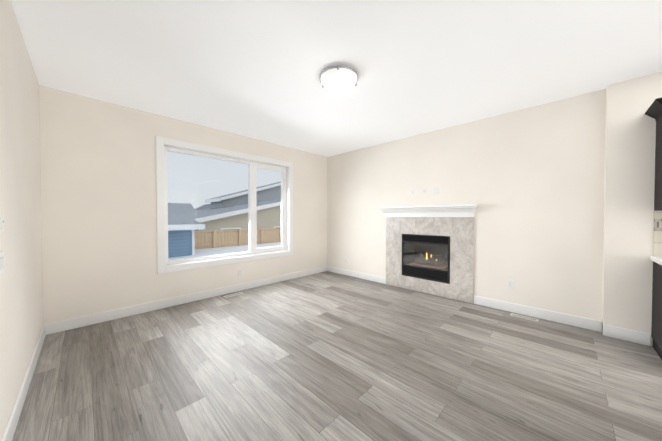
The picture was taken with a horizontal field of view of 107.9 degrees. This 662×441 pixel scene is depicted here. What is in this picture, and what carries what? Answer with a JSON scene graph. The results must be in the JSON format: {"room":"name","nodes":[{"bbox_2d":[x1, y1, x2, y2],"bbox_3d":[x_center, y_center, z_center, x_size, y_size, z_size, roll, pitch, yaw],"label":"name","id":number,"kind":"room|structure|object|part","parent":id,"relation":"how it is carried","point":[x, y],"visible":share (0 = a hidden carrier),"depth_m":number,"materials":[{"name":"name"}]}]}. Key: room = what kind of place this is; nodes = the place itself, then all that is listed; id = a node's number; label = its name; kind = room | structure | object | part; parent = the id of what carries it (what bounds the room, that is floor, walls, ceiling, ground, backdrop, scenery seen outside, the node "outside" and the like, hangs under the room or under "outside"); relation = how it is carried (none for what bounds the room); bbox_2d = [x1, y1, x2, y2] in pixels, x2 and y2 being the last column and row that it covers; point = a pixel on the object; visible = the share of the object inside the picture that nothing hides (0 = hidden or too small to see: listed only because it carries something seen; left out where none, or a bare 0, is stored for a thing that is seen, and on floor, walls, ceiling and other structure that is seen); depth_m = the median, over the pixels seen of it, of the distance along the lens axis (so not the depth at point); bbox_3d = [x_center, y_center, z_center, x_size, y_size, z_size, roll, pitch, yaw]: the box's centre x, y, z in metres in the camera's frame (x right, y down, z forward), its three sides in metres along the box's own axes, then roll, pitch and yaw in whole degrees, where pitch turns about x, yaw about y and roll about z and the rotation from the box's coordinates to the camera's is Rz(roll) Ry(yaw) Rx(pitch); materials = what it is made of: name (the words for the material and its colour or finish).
{"room":"living room","nodes":[
{"label":"living room","id":0,"kind":"room"},
{"bbox_2d":[0,0,43,440],"bbox_3d":[-2.440,-0.090,1.844,2.152,2.740,0.120,1,1,44],"label":"wall","id":1,"kind":"structure","parent":0,"point":[21,305],"depth_m":1.69,"materials":[{"name":"paint"}]},
{"bbox_2d":[0,218,3,228],"bbox_3d":[-1.733,0.015,1.260,0.060,0.075,0.023,1,1,44],"label":"light switch","id":2,"kind":"object","parent":1,"relation":"attached to","point":[1,223],"visible":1,"depth_m":1.25,"materials":[{"name":"white plastic"}]},
{"bbox_2d":[0,251,4,274],"bbox_3d":[-1.780,0.229,1.301,0.118,0.118,0.010,1,1,44],"label":"light switch","id":3,"kind":"object","parent":1,"relation":"attached to","point":[2,263],"visible":1,"depth_m":1.30,"materials":[{"name":"white plastic"}]},
{"bbox_2d":[1,323,48,440],"bbox_3d":[-2.383,1.217,1.890,2.131,0.125,0.034,1,1,44],"label":"baseboard","id":4,"kind":"structure","parent":1,"relation":"attached to","point":[13,420],"depth_m":1.69,"materials":[{"name":"white wood"}]},
{"bbox_2d":[39,85,326,323],"bbox_3d":[-2.849,-0.111,3.108,0.200,2.740,8.700,1,1,44],"label":"wall","id":5,"kind":"structure","parent":0,"point":[99,205],"depth_m":3.09,"materials":[{"name":"paint"}]},
{"bbox_2d":[49,266,328,333],"bbox_3d":[-1.623,1.179,4.232,0.018,0.125,4.410,1,1,44],"label":"baseboard","id":6,"kind":"structure","parent":5,"relation":"attached to","point":[63,325],"depth_m":3.44,"materials":[{"name":"white wood"}]},
{"bbox_2d":[156,136,292,273],"bbox_3d":[-1.679,-0.230,4.270,0.183,1.930,2.350,1,1,44],"label":"window","id":7,"kind":"structure","parent":5,"relation":"in","point":[161,143],"depth_m":4.14,"materials":[{"name":"white painted wood"}]},
{"bbox_3d":[-1.733,-0.230,4.290,0.016,1.636,2.011,1,1,44],"label":"glass","id":8,"kind":"part","parent":7,"relation":"part of","materials":[{"name":"clear glass"}]},
{"bbox_3d":[-1.709,-0.230,4.299,0.100,1.736,2.156,1,1,44],"label":"pvc window frame","id":9,"kind":"part","parent":7,"relation":"part of","materials":[{"name":"white plastic"}]},
{"bbox_2d":[11,0,661,156],"bbox_3d":[0.446,-1.488,-0.124,9.400,0.120,8.700,1,1,44],"label":"ceiling","id":10,"kind":"structure","parent":0,"point":[254,69],"depth_m":2.17,"materials":[{"name":"paint"}]},
{"bbox_2d":[319,65,357,91],"bbox_3d":[0.076,-1.404,2.444,0.404,0.130,0.395,1,1,44],"label":"ceiling light","id":11,"kind":"object","parent":10,"relation":"attached to","point":[338,78],"visible":1,"depth_m":2.34,"materials":[{"name":"white glass"}]},
{"bbox_2d":[12,271,661,440],"bbox_3d":[0.446,1.372,-0.077,9.400,0.120,8.700,1,1,44],"label":"floor","id":12,"kind":"structure","parent":0,"point":[327,356],"depth_m":2.00,"materials":[{"name":"laminate"}]},
{"bbox_2d":[223,292,243,297],"bbox_3d":[-1.624,1.241,4.017,0.100,0.006,0.300,1,1,44],"label":"floor vent","id":13,"kind":"object","parent":12,"relation":"in","point":[231,295],"visible":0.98,"depth_m":3.99,"materials":[{"name":"white metal"}]},
{"bbox_2d":[379,203,478,303],"bbox_3d":[1.699,0.491,4.234,1.620,1.497,0.594,1,1,44],"label":"fireplace","id":14,"kind":"object","parent":12,"relation":"on","point":[424,260],"visible":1,"depth_m":4.06,"materials":[{"name":"grey tile"}]},
{"bbox_3d":[1.597,0.603,4.132,0.778,0.410,0.004,1,1,44],"label":"glass","id":15,"kind":"part","parent":14,"relation":"part of","materials":[{"name":"clear glass"}]},
{"bbox_2d":[510,313,538,321],"bbox_3d":[2.507,1.256,3.128,0.280,0.006,0.100,1,1,44],"label":"floor vent","id":16,"kind":"object","parent":12,"relation":"in","point":[525,317],"visible":1,"depth_m":3.12,"materials":[{"name":"white metal"}]},
{"bbox_2d":[645,98,661,359],"bbox_3d":[2.812,0.129,0.089,3.070,2.360,3.927,1,1,44],"label":"kitchen cabinet","id":17,"kind":"object","parent":12,"relation":"on","point":[654,110],"visible":1,"depth_m":2.32,"materials":[{"name":"black wood"}]},
{"bbox_2d":[327,71,661,345],"bbox_3d":[3.272,-0.106,2.801,9.400,2.740,0.600,1,1,44],"label":"wall","id":18,"kind":"structure","parent":0,"point":[560,193],"depth_m":3.08,"materials":[{"name":"paint"}]},
{"bbox_2d":[329,266,385,283],"bbox_3d":[0.498,1.162,5.234,1.595,0.125,0.014,1,1,44],"label":"baseboard","id":19,"kind":"structure","parent":18,"relation":"attached to","point":[370,277],"depth_m":5.12,"materials":[{"name":"white wood"}]},
{"bbox_2d":[434,187,438,194],"bbox_3d":[1.746,-0.490,3.993,0.075,0.120,0.008,1,1,44],"label":"power outlet","id":20,"kind":"object","parent":18,"relation":"attached to","point":[436,190],"visible":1,"depth_m":3.99,"materials":[{"name":"white plastic"}]},
{"bbox_2d":[507,279,513,288],"bbox_3d":[2.468,0.871,3.310,0.072,0.116,0.009,1,1,44],"label":"electrical outlet","id":21,"kind":"object","parent":18,"relation":"attached to","point":[510,283],"visible":1,"depth_m":3.31,"materials":[{"name":"white plastic"}]},
{"bbox_2d":[473,295,601,331],"bbox_3d":[2.611,1.196,3.172,1.302,0.125,0.020,1,1,44],"label":"baseboard","id":22,"kind":"structure","parent":18,"relation":"attached to","point":[577,321],"depth_m":3.08,"materials":[{"name":"white wood"}]},
{"bbox_2d":[601,322,650,345],"bbox_3d":[3.123,1.206,2.553,0.323,0.125,0.034,1,1,44],"label":"baseboard","id":23,"kind":"structure","parent":18,"relation":"attached to","point":[638,337],"depth_m":2.54,"materials":[{"name":"white wood"}]},
{"label":"outside","id":24,"kind":"structure","parent":0,"visible":0},
{"bbox_2d":[168,242,280,259],"bbox_3d":[-43.484,2.662,62.057,139.400,4.500,180.000,1,1,44],"label":"ground","id":25,"kind":"structure","parent":24,"point":[218,250],"depth_m":10.15,"materials":[{"name":"white snow"}]},
{"bbox_2d":[168,203,194,213],"bbox_3d":[-26.964,0.410,38.395,8.830,6.540,8.300,1,1,44],"label":"house","id":26,"kind":"structure","parent":25,"relation":"on","point":[173,207],"depth_m":38.68,"materials":[{"name":"white"}]},
{"bbox_2d":[168,214,204,257],"bbox_3d":[-8.449,1.115,8.881,5.450,2.740,5.330,1,1,44],"label":"garage","id":27,"kind":"structure","parent":25,"relation":"on","point":[186,241],"depth_m":8.71,"materials":[{"name":"blue"}]},
{"bbox_2d":[195,204,210,210],"bbox_3d":[-21.967,0.203,44.951,8.840,6.740,8.330,1,1,44],"label":"house","id":28,"kind":"structure","parent":25,"relation":"on","point":[206,206],"depth_m":44.86,"materials":[{"name":"white"}]},
{"bbox_2d":[179,199,280,233],"bbox_3d":[-5.812,0.339,21.405,10.740,4.240,14.730,1,1,44],"label":"house","id":29,"kind":"structure","parent":25,"relation":"on","point":[272,221],"depth_m":15.19,"materials":[{"name":"white"}]},
{"bbox_2d":[194,228,280,248],"bbox_3d":[-2.307,0.819,14.111,0.150,0.800,11.200,1,1,44],"label":"fence","id":30,"kind":"object","parent":25,"relation":"on","point":[212,239],"depth_m":11.54,"materials":[{"name":"brown wood"}]},
{"bbox_2d":[205,182,280,207],"bbox_3d":[-4.881,-0.923,25.782,3.540,6.620,14.930,1,1,44],"label":"house","id":31,"kind":"structure","parent":25,"relation":"on","point":[274,191],"depth_m":21.35,"materials":[{"name":"white"}]}
]}

